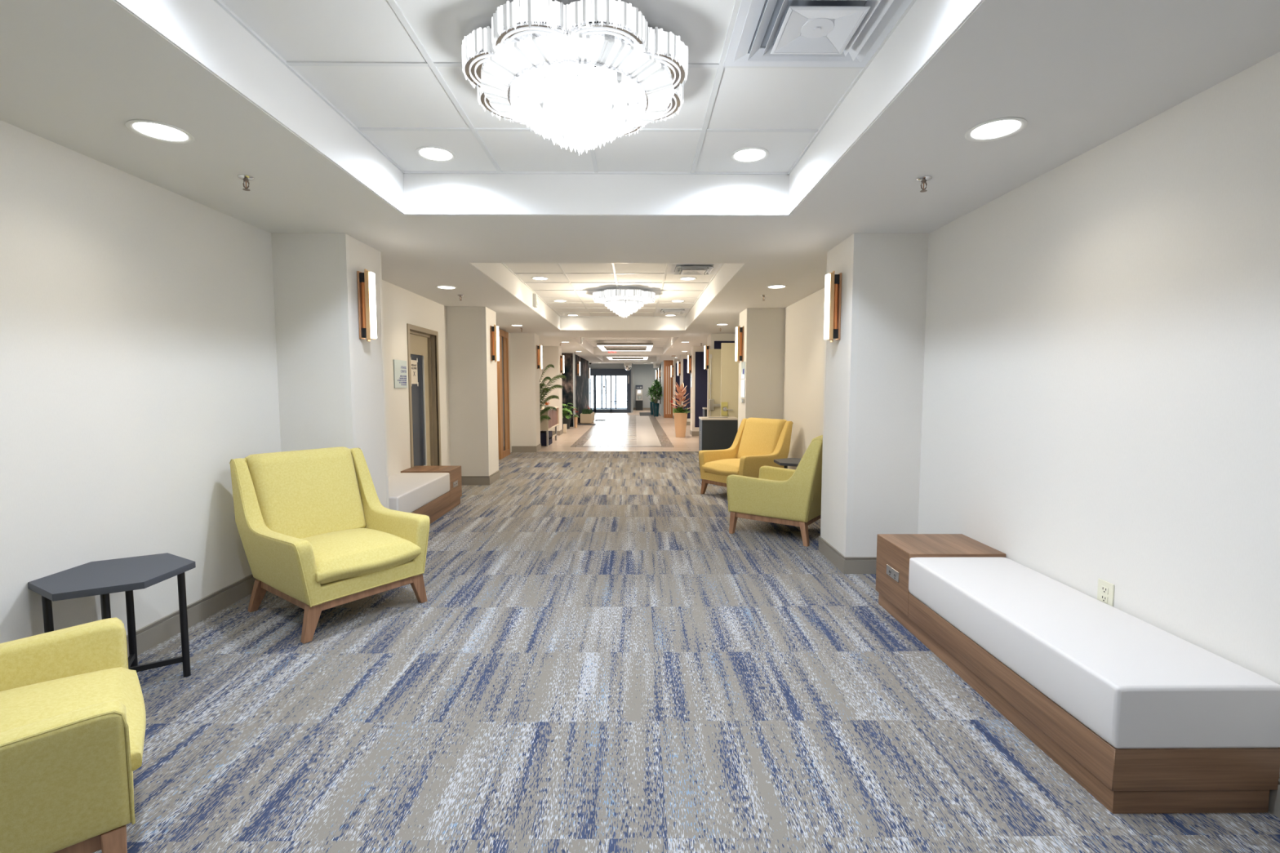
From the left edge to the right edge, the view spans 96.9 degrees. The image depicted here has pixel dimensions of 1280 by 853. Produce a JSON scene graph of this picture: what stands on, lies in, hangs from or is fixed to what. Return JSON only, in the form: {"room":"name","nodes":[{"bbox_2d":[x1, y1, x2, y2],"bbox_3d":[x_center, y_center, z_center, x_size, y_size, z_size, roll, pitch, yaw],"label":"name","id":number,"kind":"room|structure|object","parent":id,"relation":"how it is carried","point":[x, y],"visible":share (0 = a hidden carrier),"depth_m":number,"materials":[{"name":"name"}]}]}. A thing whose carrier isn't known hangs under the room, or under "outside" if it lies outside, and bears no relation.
{"room":"hotel lobby","nodes":[
{"label":"hotel lobby","id":0,"kind":"room"},
{"bbox_2d":[0,120,542,643],"bbox_3d":[-2.897,-1.105,14.585,0.350,2.900,36.700,0,4,0],"label":"wall","id":1,"kind":"structure","parent":0,"point":[138,349],"depth_m":2.90,"materials":[{"name":"paint"}]},
{"bbox_2d":[126,429,563,658],"bbox_3d":[-2.391,0.776,7.807,0.547,0.126,22.900,0,4,0],"label":"baseboard","id":2,"kind":"structure","parent":1,"relation":"attached to","point":[149,636],"depth_m":3.41,"materials":[{"name":"beige rubber"}]},
{"bbox_2d":[393,359,407,387],"bbox_3d":[-2.644,-0.580,6.268,0.009,0.304,0.330,0,4,0],"label":"wall sign","id":3,"kind":"object","parent":1,"relation":"attached to","point":[399,366],"visible":1,"depth_m":6.25,"materials":[{"name":"white"}]},
{"bbox_2d":[406,323,441,467],"bbox_3d":[-2.742,-0.159,7.021,0.192,2.104,0.992,0,4,0],"label":"door","id":4,"kind":"structure","parent":1,"relation":"in","point":[422,343],"depth_m":7.27,"materials":[{"name":"beige paint"}]},
{"bbox_2d":[410,358,418,386],"bbox_3d":[-2.772,-0.669,6.962,0.004,0.350,0.250,0,4,0],"label":"paper notice","id":5,"kind":"object","parent":4,"relation":"attached to","point":[413,362],"visible":0.99,"depth_m":6.96,"materials":[{"name":"beige"}]},
{"bbox_2d":[497,328,510,459],"bbox_3d":[-2.663,-0.630,11.062,0.053,2.460,0.800,0,4,0],"label":"door","id":6,"kind":"structure","parent":1,"relation":"in","point":[503,375],"depth_m":11.06,"materials":[{"name":"brown wood"}]},
{"bbox_2d":[561,353,589,426],"bbox_3d":[-2.526,-1.457,22.333,0.520,2.485,6.420,0,4,0],"label":"wall","id":7,"kind":"structure","parent":0,"point":[575,388],"depth_m":19.61,"materials":[{"name":"grey paint"}]},
{"bbox_2d":[588,363,657,412],"bbox_3d":[-0.620,-2.268,30.671,2.023,2.900,4.874,3,5,37],"label":"wall","id":8,"kind":"structure","parent":0,"point":[644,375],"depth_m":32.37,"materials":[{"name":"grey paint"}]},
{"bbox_2d":[589,375,626,408],"bbox_3d":[-1.719,-2.390,32.349,2.500,2.900,0.100,0,4,0],"label":"door","id":9,"kind":"structure","parent":8,"relation":"in","point":[590,375],"depth_m":32.33,"materials":[{"name":"black metal"}]},
{"bbox_2d":[589,368,631,412],"bbox_3d":[-1.659,-1.852,29.355,2.370,2.260,0.190,0,4,0],"label":"door","id":10,"kind":"structure","parent":8,"relation":"in","point":[594,372],"depth_m":29.29,"materials":[{"name":"clear glass"}]},
{"bbox_2d":[0,0,1279,368],"bbox_3d":[-0.372,-2.283,14.521,4.700,0.540,36.700,0,4,0],"label":"ceiling","id":11,"kind":"structure","parent":0,"point":[1082,74],"depth_m":2.56,"materials":[{"name":"white paint"}]},
{"bbox_2d":[124,119,195,143],"bbox_3d":[-2.051,-1.260,2.429,0.228,0.007,0.228,0,4,0],"label":"recessed light","id":12,"kind":"object","parent":11,"relation":"in","point":[153,130],"visible":1,"depth_m":2.43,"materials":[{"name":"white plastic"}]},
{"bbox_2d":[133,122,187,141],"bbox_3d":[-2.051,-1.262,2.428,0.180,0.002,0.180,0,4,0],"label":"diffuser","id":13,"kind":"object","parent":12,"relation":"attached to","point":[159,131],"depth_m":2.43,"materials":[{"name":"white"}]},
{"bbox_2d":[237,174,253,191],"bbox_3d":[-2.055,-1.269,2.959,0.072,0.066,0.072,0,4,0],"label":"sprinkler head","id":14,"kind":"object","parent":11,"relation":"attached to","point":[246,178],"visible":1,"depth_m":2.95},
{"bbox_2d":[435,285,457,289],"bbox_3d":[-2.143,-1.538,6.278,0.228,0.007,0.228,0,4,0],"label":"recessed light","id":15,"kind":"object","parent":11,"relation":"in","point":[446,287],"visible":1,"depth_m":6.30,"materials":[{"name":"white plastic"}]},
{"bbox_2d":[221,0,861,172],"bbox_3d":[-0.254,-1.462,1.153,2.463,0.050,4.915,0,4,0],"label":"ceiling panels","id":16,"kind":"object","parent":11,"relation":"attached to","point":[298,30],"visible":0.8,"depth_m":2.60,"materials":[{"name":"white tile"}]},
{"bbox_2d":[414,146,456,162],"bbox_3d":[-1.192,-1.590,3.314,0.228,0.007,0.228,0,4,0],"label":"recessed light","id":17,"kind":"object","parent":16,"relation":"attached to","point":[433,153],"visible":1,"depth_m":3.31,"materials":[{"name":"white plastic"}]},
{"bbox_2d":[419,147,452,159],"bbox_3d":[-1.192,-1.592,3.314,0.180,0.002,0.180,0,4,0],"label":"diffuser","id":18,"kind":"object","parent":17,"relation":"attached to","point":[427,153],"depth_m":3.31,"materials":[{"name":"white"}]},
{"bbox_2d":[461,0,688,155],"bbox_3d":[-0.256,-1.330,2.368,0.899,0.388,0.898,0,4,0],"label":"chandelier","id":19,"kind":"object","parent":16,"relation":"hanging from","point":[582,74],"visible":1,"depth_m":2.14,"materials":[{"name":"white glass"}]},
{"bbox_2d":[729,146,769,163],"bbox_3d":[0.643,-1.591,3.329,0.228,0.007,0.228,0,4,0],"label":"recessed light","id":20,"kind":"object","parent":16,"relation":"attached to","point":[748,154],"visible":1,"depth_m":3.33,"materials":[{"name":"white plastic"}]},
{"bbox_2d":[733,149,764,161],"bbox_3d":[0.643,-1.593,3.329,0.180,0.002,0.180,0,4,0],"label":"diffuser","id":21,"kind":"object","parent":20,"relation":"attached to","point":[740,155],"depth_m":3.33,"materials":[{"name":"white"}]},
{"bbox_2d":[723,0,912,66],"bbox_3d":[0.654,-1.479,2.090,0.600,0.052,0.600,0,4,0],"label":"air vent","id":22,"kind":"object","parent":16,"relation":"attached to","point":[766,33],"visible":1,"depth_m":2.12,"materials":[{"name":"white metal"}]},
{"bbox_2d":[114,0,983,215],"bbox_3d":[-0.254,-1.306,1.164,2.465,0.262,4.917,0,4,0],"label":"cove","id":23,"kind":"structure","parent":11,"relation":"attached to","point":[202,29],"depth_m":2.85,"materials":[{"name":"white paint"}]},
{"bbox_2d":[213,0,916,174],"bbox_3d":[-0.254,-1.431,1.155,2.463,0.012,4.915,0,4,0],"label":"grid","id":24,"kind":"structure","parent":11,"relation":"attached to","point":[393,3],"depth_m":2.71,"materials":[{"name":"white"}]},
{"bbox_2d":[470,262,745,330],"bbox_3d":[-0.312,-1.808,8.098,2.465,0.262,6.162,0,4,0],"label":"cove","id":25,"kind":"structure","parent":11,"relation":"attached to","point":[498,273],"depth_m":8.92,"materials":[{"name":"white paint"}]},
{"bbox_2d":[533,293,537,307],"bbox_3d":[-1.508,-1.815,8.178,0.056,0.180,0.120,0,4,0],"label":"alarm box","id":26,"kind":"object","parent":25,"relation":"attached to","point":[535,295],"visible":1,"depth_m":8.12,"materials":[{"name":"white plastic"}]},
{"bbox_2d":[503,262,714,316],"bbox_3d":[-0.312,-1.964,8.087,2.463,0.050,6.160,0,4,0],"label":"ceiling panels","id":27,"kind":"object","parent":11,"relation":"attached to","point":[668,290],"visible":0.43,"depth_m":7.60,"materials":[{"name":"white tile"}]},
{"bbox_2d":[592,287,655,317],"bbox_3d":[-0.228,-1.756,8.184,0.898,0.377,0.899,0,4,0],"label":"chandelier","id":28,"kind":"object","parent":27,"relation":"hanging from","point":[624,301],"visible":1,"depth_m":7.93,"materials":[{"name":"white glass"}]},
{"bbox_2d":[655,308,690,314],"bbox_3d":[0.584,-2.067,10.223,0.590,0.052,0.590,0,4,0],"label":"air vent","id":29,"kind":"object","parent":27,"relation":"attached to","point":[664,311],"visible":1,"depth_m":10.09,"materials":[{"name":"white metal"}]},
{"bbox_2d":[666,262,723,275],"bbox_3d":[0.615,-1.800,6.535,0.590,0.052,0.590,0,4,0],"label":"air vent","id":30,"kind":"object","parent":27,"relation":"attached to","point":[682,268],"visible":1,"depth_m":6.41,"materials":[{"name":"white metal"}]},
{"bbox_2d":[501,262,724,317],"bbox_3d":[-0.312,-1.933,8.089,2.463,0.012,6.160,0,4,0],"label":"trim","id":31,"kind":"structure","parent":11,"relation":"attached to","point":[557,264],"depth_m":7.81,"materials":[{"name":"white"}]},
{"bbox_2d":[570,337,678,355],"bbox_3d":[-0.381,-2.410,16.426,2.465,0.262,7.282,0,4,0],"label":"trim","id":32,"kind":"structure","parent":11,"relation":"attached to","point":[655,351],"depth_m":20.04,"materials":[{"name":"white paint"}]},
{"bbox_2d":[583,337,669,346],"bbox_3d":[-0.381,-2.566,16.415,2.463,0.050,7.280,0,4,0],"label":"ceiling panels","id":33,"kind":"object","parent":11,"relation":"attached to","point":[592,340],"visible":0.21,"depth_m":17.17,"materials":[{"name":"white tile"}]},
{"bbox_2d":[596,340,653,351],"bbox_3d":[-0.457,-2.588,18.208,1.670,0.164,2.700,0,4,0],"label":"light","id":34,"kind":"object","parent":33,"relation":"hanging from","point":[602,346],"visible":1,"depth_m":16.94,"materials":[{"name":"beige metal"}]},
{"bbox_2d":[597,345,653,351],"bbox_3d":[-0.457,-2.510,18.213,1.662,0.008,2.692,0,4,0],"label":"diffuser","id":35,"kind":"object","parent":34,"relation":"attached to","point":[602,348],"depth_m":19.32,"materials":[{"name":"white"}]},
{"bbox_2d":[582,337,670,347],"bbox_3d":[-0.381,-2.535,16.417,2.463,0.012,7.280,0,4,0],"label":"trim","id":36,"kind":"structure","parent":11,"relation":"attached to","point":[583,337],"depth_m":17.40,"materials":[{"name":"white"}]},
{"bbox_2d":[595,355,662,361],"bbox_3d":[-0.440,-2.927,23.572,2.465,0.262,4.952,0,4,0],"label":"trim","id":37,"kind":"structure","parent":11,"relation":"attached to","point":[651,358],"depth_m":26.04,"materials":[{"name":"white paint"}]},
{"bbox_2d":[766,284,786,288],"bbox_3d":[1.502,-1.536,6.238,0.228,0.007,0.228,0,4,0],"label":"recessed light","id":38,"kind":"object","parent":11,"relation":"in","point":[772,286],"visible":1,"depth_m":6.25,"materials":[{"name":"white plastic"}]},
{"bbox_2d":[916,175,931,192],"bbox_3d":[1.491,-1.270,2.979,0.072,0.066,0.072,0,4,0],"label":"sprinkler head","id":39,"kind":"object","parent":11,"relation":"attached to","point":[923,180],"visible":1,"depth_m":2.97},
{"bbox_2d":[964,116,1027,142],"bbox_3d":[1.509,-1.258,2.408,0.228,0.007,0.228,0,4,0],"label":"recessed light","id":40,"kind":"object","parent":11,"relation":"in","point":[1000,128],"visible":1,"depth_m":2.40,"materials":[{"name":"white plastic"}]},
{"bbox_2d":[970,120,1021,138],"bbox_3d":[1.509,-1.261,2.408,0.180,0.002,0.180,0,4,0],"label":"diffuser","id":41,"kind":"object","parent":40,"relation":"attached to","point":[991,129],"depth_m":2.40,"materials":[{"name":"white"}]},
{"bbox_3d":[-0.440,-3.083,23.561,2.463,0.050,4.950,0,4,0],"label":"ceiling panels","id":42,"kind":"object","parent":11,"relation":"attached to","visible":0},
{"bbox_2d":[606,355,648,359],"bbox_3d":[-0.523,-3.019,24.367,1.700,0.194,2.450,0,4,0],"label":"light","id":43,"kind":"object","parent":42,"relation":"hanging from","point":[610,357],"visible":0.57,"depth_m":23.85,"materials":[{"name":"beige metal"}]},
{"bbox_2d":[652,403,659,416],"bbox_3d":[0.727,-0.757,25.719,0.310,0.600,0.310,0,4,0],"label":"pot","id":44,"kind":"object","parent":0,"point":[655,406],"depth_m":25.61,"materials":[{"name":"teal ceramic"}]},
{"bbox_2d":[657,360,663,417],"bbox_3d":[1.532,-2.120,28.625,1.060,2.900,7.820,0,4,0],"label":"wall","id":45,"kind":"structure","parent":0,"point":[661,406],"depth_m":25.90,"materials":[{"name":"grey paint"}]},
{"bbox_2d":[93,409,1279,852],"bbox_3d":[-0.371,0.370,14.712,5.100,0.060,36.700,0,4,0],"label":"floor","id":46,"kind":"structure","parent":0,"point":[593,660],"depth_m":2.44,"materials":[{"name":"carpet"}]},
{"bbox_2d":[0,617,146,852],"bbox_3d":[-1.937,0.811,1.502,0.936,0.966,0.820,-4,6,-42],"label":"armchair","id":47,"kind":"object","parent":46,"relation":"on","point":[73,714],"visible":1,"depth_m":1.50,"materials":[{"name":"fabric"}]},
{"bbox_2d":[0,666,146,771],"bbox_3d":[-1.851,0.916,1.589,0.701,0.185,0.624,-4,6,-42],"label":"seat cushion","id":48,"kind":"object","parent":47,"relation":"on","point":[28,695],"depth_m":1.78,"materials":[{"name":"fabric"}]},
{"bbox_2d":[27,552,195,677],"bbox_3d":[-2.374,0.936,2.591,0.495,0.560,0.566,0,4,0],"label":"side table","id":49,"kind":"object","parent":46,"relation":"on","point":[104,578],"visible":0.69,"depth_m":2.58,"materials":[{"name":"grey stone"}]},
{"bbox_2d":[229,446,430,644],"bbox_3d":[-1.931,0.660,3.585,0.936,0.966,0.820,3,5,36],"label":"armchair","id":50,"kind":"object","parent":46,"relation":"on","point":[317,535],"visible":1,"depth_m":3.51,"materials":[{"name":"fabric"}]},
{"bbox_2d":[301,528,421,584],"bbox_3d":[-1.836,0.776,3.524,0.701,0.185,0.624,3,5,36],"label":"seat cushion","id":51,"kind":"object","parent":50,"relation":"on","point":[340,556],"depth_m":3.41,"materials":[{"name":"fabric"}]},
{"bbox_2d":[271,233,389,508],"bbox_3d":[-2.372,-0.162,4.423,0.529,2.485,0.567,0,4,0],"label":"pillar","id":52,"kind":"structure","parent":46,"relation":"on","point":[331,380],"depth_m":4.13,"materials":[{"name":"paint"}]},
{"bbox_2d":[356,268,377,342],"bbox_3d":[-2.052,-0.910,4.269,0.108,0.536,0.084,0,4,0],"label":"wall sconce","id":53,"kind":"object","parent":52,"relation":"attached to","point":[366,280],"visible":1,"depth_m":4.24,"materials":[{"name":"brown metal"}]},
{"bbox_2d":[369,271,377,338],"bbox_3d":[-2.008,-0.910,4.269,0.020,0.490,0.056,0,4,0],"label":"diffuser","id":54,"kind":"object","parent":53,"relation":"attached to","point":[373,331],"depth_m":4.25,"materials":[{"name":"white"}]},
{"bbox_2d":[388,466,462,524],"bbox_3d":[-2.376,0.756,5.823,0.557,0.452,1.824,0,4,0],"label":"bench","id":55,"kind":"object","parent":46,"relation":"on","point":[432,491],"visible":0.58,"depth_m":5.85,"materials":[{"name":"brown wood"}]},
{"bbox_2d":[388,472,449,512],"bbox_3d":[-2.374,0.659,5.598,0.556,0.222,1.388,0,4,0],"label":"cushion","id":56,"kind":"object","parent":55,"relation":"on","point":[408,492],"depth_m":5.55,"materials":[{"name":"white leather"}]},
{"bbox_2d":[446,306,498,475],"bbox_3d":[-2.400,-0.435,8.200,0.536,2.485,0.582,0,4,0],"label":"pillar","id":57,"kind":"structure","parent":46,"relation":"on","point":[472,374],"depth_m":7.92,"materials":[{"name":"paint"}]},
{"bbox_2d":[490,324,499,362],"bbox_3d":[-2.077,-1.189,8.118,0.108,0.536,0.084,0,4,0],"label":"wall sconce","id":58,"kind":"object","parent":57,"relation":"attached to","point":[495,352],"visible":1,"depth_m":8.09,"materials":[{"name":"brown metal"}]},
{"bbox_2d":[496,325,499,360],"bbox_3d":[-2.033,-1.189,8.119,0.020,0.490,0.056,0,4,0],"label":"diffuser","id":59,"kind":"object","parent":58,"relation":"attached to","point":[497,327],"depth_m":8.10,"materials":[{"name":"white"}]},
{"bbox_2d":[510,333,540,446],"bbox_3d":[-2.445,-0.720,12.135,0.511,2.485,0.552,0,4,0],"label":"pillar","id":60,"kind":"structure","parent":46,"relation":"on","point":[525,374],"depth_m":11.87,"materials":[{"name":"paint"}]},
{"bbox_2d":[536,344,542,369],"bbox_3d":[-2.135,-1.474,12.058,0.108,0.536,0.084,0,4,0],"label":"wall sconce","id":61,"kind":"object","parent":60,"relation":"attached to","point":[539,348],"visible":1,"depth_m":12.03,"materials":[{"name":"brown metal"}]},
{"bbox_2d":[540,431,552,445],"bbox_3d":[-2.281,0.278,13.472,0.300,0.298,0.630,0,4,0],"label":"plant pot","id":62,"kind":"object","parent":46,"relation":"on","point":[543,433],"visible":0.64,"depth_m":13.16,"materials":[{"name":"black"}]},
{"bbox_2d":[540,406,559,446],"bbox_3d":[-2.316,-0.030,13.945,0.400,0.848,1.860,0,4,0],"label":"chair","id":63,"kind":"object","parent":46,"relation":"on","point":[546,424],"visible":0.65,"depth_m":13.47,"materials":[{"name":"beige paint"}]},
{"bbox_2d":[542,346,562,431],"bbox_3d":[-2.499,-1.012,16.174,0.471,2.485,0.652,0,4,0],"label":"pillar","id":64,"kind":"structure","parent":46,"relation":"on","point":[550,354],"depth_m":15.82,"materials":[{"name":"paint"}]},
{"bbox_2d":[560,355,564,373],"bbox_3d":[-2.208,-1.766,16.097,0.108,0.536,0.084,0,4,0],"label":"wall sconce","id":65,"kind":"object","parent":64,"relation":"attached to","point":[562,357],"visible":1,"depth_m":16.07,"materials":[{"name":"brown metal"}]},
{"bbox_2d":[539,364,566,421],"bbox_3d":[-2.109,-0.458,12.733,0.934,1.876,0.526,0,4,0],"label":"potted palm","id":66,"kind":"object","parent":46,"relation":"on","point":[545,390],"visible":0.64,"depth_m":12.68,"materials":[{"name":"green plant"}]},
{"bbox_2d":[562,403,579,429],"bbox_3d":[-2.352,-0.345,18.427,0.741,0.830,0.848,0,4,0],"label":"leafy plant","id":67,"kind":"object","parent":46,"relation":"on","point":[566,417],"visible":0.74,"depth_m":18.29,"materials":[{"name":"green plant"}]},
{"bbox_2d":[580,405,594,423],"bbox_3d":[-2.004,-0.470,21.616,0.409,0.620,1.719,0,4,0],"label":"planter box","id":68,"kind":"object","parent":46,"relation":"on","point":[587,416],"visible":1,"depth_m":20.78,"materials":[{"name":"beige"}]},
{"bbox_2d":[635,385,642,410],"bbox_3d":[-0.043,-1.645,32.306,0.400,1.420,0.280,0,4,0],"label":"station","id":69,"kind":"object","parent":46,"relation":"on","point":[638,388],"visible":1,"depth_m":32.20,"materials":[{"name":"grey metal"}]},
{"bbox_2d":[635,389,642,400],"bbox_3d":[-0.043,-1.809,32.294,0.380,0.650,0.240,0,4,0],"label":"dispenser","id":70,"kind":"object","parent":69,"relation":"on","point":[638,392],"depth_m":32.21,"materials":[{"name":"silver metal"}]},
{"bbox_2d":[645,378,662,416],"bbox_3d":[0.608,-1.314,25.638,0.777,1.722,0.820,0,4,0],"label":"dracaena","id":71,"kind":"object","parent":46,"relation":"on","point":[652,390],"visible":1,"depth_m":25.61,"materials":[{"name":"green plant"}]},
{"bbox_2d":[663,360,673,417],"bbox_3d":[1.465,-1.625,24.646,0.860,2.485,0.188,0,4,0],"label":"pillar","id":72,"kind":"structure","parent":46,"relation":"on","point":[668,380],"depth_m":24.55,"materials":[{"name":"brown wood"}]},
{"bbox_2d":[672,359,679,415],"bbox_3d":[1.659,-1.584,24.083,0.481,2.485,0.563,0,4,0],"label":"pillar","id":73,"kind":"structure","parent":46,"relation":"on","point":[676,378],"depth_m":23.78,"materials":[{"name":"paint"}]},
{"bbox_2d":[670,382,691,437],"bbox_3d":[1.111,-0.464,15.396,0.626,1.505,0.604,1,4,14],"label":"potted plant","id":74,"kind":"object","parent":46,"relation":"on","point":[680,415],"visible":1,"depth_m":15.32,"materials":[{"name":"brown plant"}]},
{"bbox_2d":[680,354,690,422],"bbox_3d":[1.687,-1.303,20.193,0.491,2.485,0.563,0,4,0],"label":"pillar","id":75,"kind":"structure","parent":46,"relation":"on","point":[685,377],"depth_m":19.89,"materials":[{"name":"paint"}]},
{"bbox_2d":[690,346,707,431],"bbox_3d":[1.711,-1.001,16.029,0.511,2.485,0.613,0,4,0],"label":"pillar","id":76,"kind":"structure","parent":46,"relation":"on","point":[699,375],"depth_m":15.72,"materials":[{"name":"paint"}]},
{"bbox_2d":[687,355,691,373],"bbox_3d":[1.400,-1.761,16.027,0.108,0.536,0.084,0,4,0],"label":"wall sconce","id":77,"kind":"object","parent":76,"relation":"attached to","point":[689,357],"visible":1,"depth_m":16.00,"materials":[{"name":"brown metal"}]},
{"bbox_2d":[698,417,737,465],"bbox_3d":[1.325,0.275,9.646,0.610,0.860,0.420,0,4,0],"label":"base cabinet","id":78,"kind":"object","parent":46,"relation":"on","point":[714,433],"visible":0.7,"depth_m":9.44,"materials":[{"name":"grey stone"}]},
{"bbox_2d":[706,333,735,417],"bbox_3d":[1.740,-0.726,12.224,0.516,2.485,0.543,0,4,0],"label":"pillar","id":79,"kind":"structure","parent":46,"relation":"on","point":[714,340],"depth_m":11.88,"materials":[{"name":"paint"}]},
{"bbox_2d":[703,344,709,369],"bbox_3d":[1.428,-1.479,12.137,0.108,0.536,0.084,0,4,0],"label":"wall sconce","id":80,"kind":"object","parent":79,"relation":"attached to","point":[706,348],"visible":0.93,"depth_m":12.11,"materials":[{"name":"brown metal"}]},
{"bbox_2d":[698,417,793,493],"bbox_3d":[1.336,0.394,7.267,0.936,0.966,0.820,-3,5,-37],"label":"armchair","id":81,"kind":"object","parent":46,"relation":"on","point":[757,442],"visible":0.84,"depth_m":7.22,"materials":[{"name":"fabric"}]},
{"bbox_2d":[701,458,740,476],"bbox_3d":[1.242,0.510,7.204,0.701,0.185,0.624,-3,5,-37],"label":"seat cushion","id":82,"kind":"object","parent":81,"relation":"on","point":[709,467],"depth_m":7.08,"materials":[{"name":"fabric"}]},
{"bbox_2d":[737,307,784,429],"bbox_3d":[1.765,-0.446,8.345,0.531,2.485,0.582,0,4,0],"label":"pillar","id":83,"kind":"structure","parent":46,"relation":"on","point":[763,327],"depth_m":8.03,"materials":[{"name":"paint"}]},
{"bbox_2d":[735,325,743,362],"bbox_3d":[1.445,-1.198,8.247,0.108,0.536,0.084,0,4,0],"label":"wall sconce","id":84,"kind":"object","parent":83,"relation":"attached to","point":[739,331],"visible":1,"depth_m":8.22,"materials":[{"name":"brown metal"}]},
{"bbox_2d":[741,379,745,397],"bbox_3d":[1.496,-0.551,8.239,0.006,0.259,0.270,0,4,0],"label":"wall sign","id":85,"kind":"object","parent":83,"relation":"attached to","point":[743,381],"visible":1,"depth_m":8.20,"materials":[{"name":"white"}]},
{"bbox_2d":[741,361,745,378],"bbox_3d":[1.496,-0.815,8.220,0.008,0.240,0.270,0,4,0],"label":"wall sign","id":86,"kind":"object","parent":83,"relation":"attached to","point":[743,364],"visible":1,"depth_m":8.20,"materials":[{"name":"white"}]},
{"bbox_2d":[726,435,822,546],"bbox_3d":[1.394,0.528,5.409,0.936,0.966,0.820,3,5,36],"label":"armchair","id":87,"kind":"object","parent":46,"relation":"on","point":[780,495],"visible":0.82,"depth_m":5.08,"materials":[{"name":"fabric"}]},
{"bbox_2d":[773,457,800,468],"bbox_3d":[1.773,0.664,6.344,0.495,0.560,0.566,0,4,0],"label":"side table","id":88,"kind":"object","parent":46,"relation":"on","point":[786,462],"visible":0.27,"depth_m":6.27,"materials":[{"name":"grey stone"}]},
{"bbox_2d":[820,233,928,556],"bbox_3d":[1.795,-0.163,4.430,0.536,2.485,0.572,0,4,0],"label":"pillar","id":89,"kind":"structure","parent":46,"relation":"on","point":[873,378],"depth_m":4.16,"materials":[{"name":"paint"}]},
{"bbox_2d":[823,271,841,342],"bbox_3d":[1.473,-0.915,4.338,0.108,0.536,0.084,0,4,0],"label":"wall sconce","id":90,"kind":"object","parent":89,"relation":"attached to","point":[833,292],"visible":1,"depth_m":4.31,"materials":[{"name":"brown metal"}]},
{"bbox_2d":[823,273,829,339],"bbox_3d":[1.428,-0.915,4.337,0.020,0.490,0.056,0,4,0],"label":"diffuser","id":91,"kind":"object","parent":90,"relation":"attached to","point":[826,328],"depth_m":4.32,"materials":[{"name":"white"}]},
{"bbox_2d":[875,533,1279,813],"bbox_3d":[1.792,0.979,2.738,0.557,0.452,1.824,0,4,0],"label":"bench","id":92,"kind":"object","parent":46,"relation":"on","point":[1145,718],"visible":1,"depth_m":2.03,"materials":[{"name":"brown wood"}]},
{"bbox_2d":[886,564,898,582],"bbox_3d":[1.517,0.881,3.407,0.004,0.060,0.160,0,4,0],"label":"outlet plate","id":93,"kind":"object","parent":92,"relation":"attached to","point":[892,571],"depth_m":3.40,"materials":[{"name":"silver"}]},
{"bbox_2d":[908,557,1279,748],"bbox_3d":[1.793,0.882,2.512,0.556,0.222,1.388,0,4,0],"label":"cushion","id":94,"kind":"object","parent":92,"relation":"on","point":[1127,682],"depth_m":2.05,"materials":[{"name":"white leather"}]},
{"bbox_2d":[708,349,720,417],"bbox_3d":[1.701,-0.513,11.590,0.595,2.128,0.125,0,4,0],"label":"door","id":95,"kind":"structure","parent":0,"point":[714,355],"depth_m":11.57,"materials":[{"name":"beige"}]},
{"bbox_2d":[720,402,728,415],"bbox_3d":[1.480,-0.307,9.923,0.120,0.240,0.004,0,4,0],"label":"hanger","id":96,"kind":"object","parent":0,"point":[722,404],"visible":1,"depth_m":9.92,"materials":[{"name":"yellow"}]},
{"bbox_2d":[720,342,738,431],"bbox_3d":[1.715,-0.393,9.920,0.595,2.128,0.114,0,4,0],"label":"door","id":97,"kind":"structure","parent":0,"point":[729,366],"depth_m":9.90,"materials":[{"name":"beige"}]},
{"bbox_2d":[782,51,1279,777],"bbox_3d":[2.113,-0.809,10.487,0.200,2.900,28.400,0,4,0],"label":"wall","id":98,"kind":"structure","parent":0,"point":[1101,394],"depth_m":2.41,"materials":[{"name":"paint"}]},
{"bbox_2d":[672,415,1279,818],"bbox_3d":[1.740,0.585,10.440,0.547,0.126,28.112,0,4,0],"label":"baseboard","id":99,"kind":"structure","parent":98,"relation":"attached to","point":[846,565],"depth_m":4.22,"materials":[{"name":"beige rubber"}]},
{"bbox_2d":[1097,578,1114,606],"bbox_3d":[2.075,0.749,2.530,0.010,0.120,0.084,0,4,0],"label":"wall outlet","id":100,"kind":"object","parent":98,"relation":"attached to","point":[1105,592],"visible":0.85,"depth_m":2.52,"materials":[{"name":"beige plastic"}]},
{"bbox_2d":[1100,594,1107,603],"bbox_3d":[2.073,0.769,2.531,0.004,0.030,0.036,0,4,0],"label":"receptacle","id":101,"kind":"object","parent":100,"relation":"attached to","point":[1104,597],"depth_m":2.53,"materials":[{"name":"beige"}]},
{"bbox_2d":[1101,585,1108,594],"bbox_3d":[2.073,0.730,2.529,0.004,0.030,0.036,0,4,0],"label":"receptacle","id":102,"kind":"object","parent":100,"relation":"attached to","point":[1104,588],"depth_m":2.53,"materials":[{"name":"beige"}]},
{"label":"outside","id":103,"kind":"structure","parent":0,"visible":0},
{"bbox_2d":[591,393,626,408],"bbox_3d":[-0.635,-4.062,76.403,80.000,0.080,87.000,0,4,0],"label":"ground","id":104,"kind":"structure","parent":103,"point":[597,400],"depth_m":46.56,"materials":[{"name":"grey"}]},
{"bbox_2d":[591,390,626,405],"bbox_3d":[-0.332,-2.010,39.988,12.000,1.080,0.060,0,4,0],"label":"railing","id":105,"kind":"object","parent":104,"relation":"on","point":[614,403],"visible":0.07,"depth_m":39.94,"materials":[{"name":"white metal"}]},
{"bbox_2d":[598,375,626,398],"bbox_3d":[0.452,-5.948,65.748,11.200,5.220,9.000,0,4,0],"label":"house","id":106,"kind":"structure","parent":104,"relation":"on","point":[621,380],"depth_m":61.82,"materials":[{"name":"white"}]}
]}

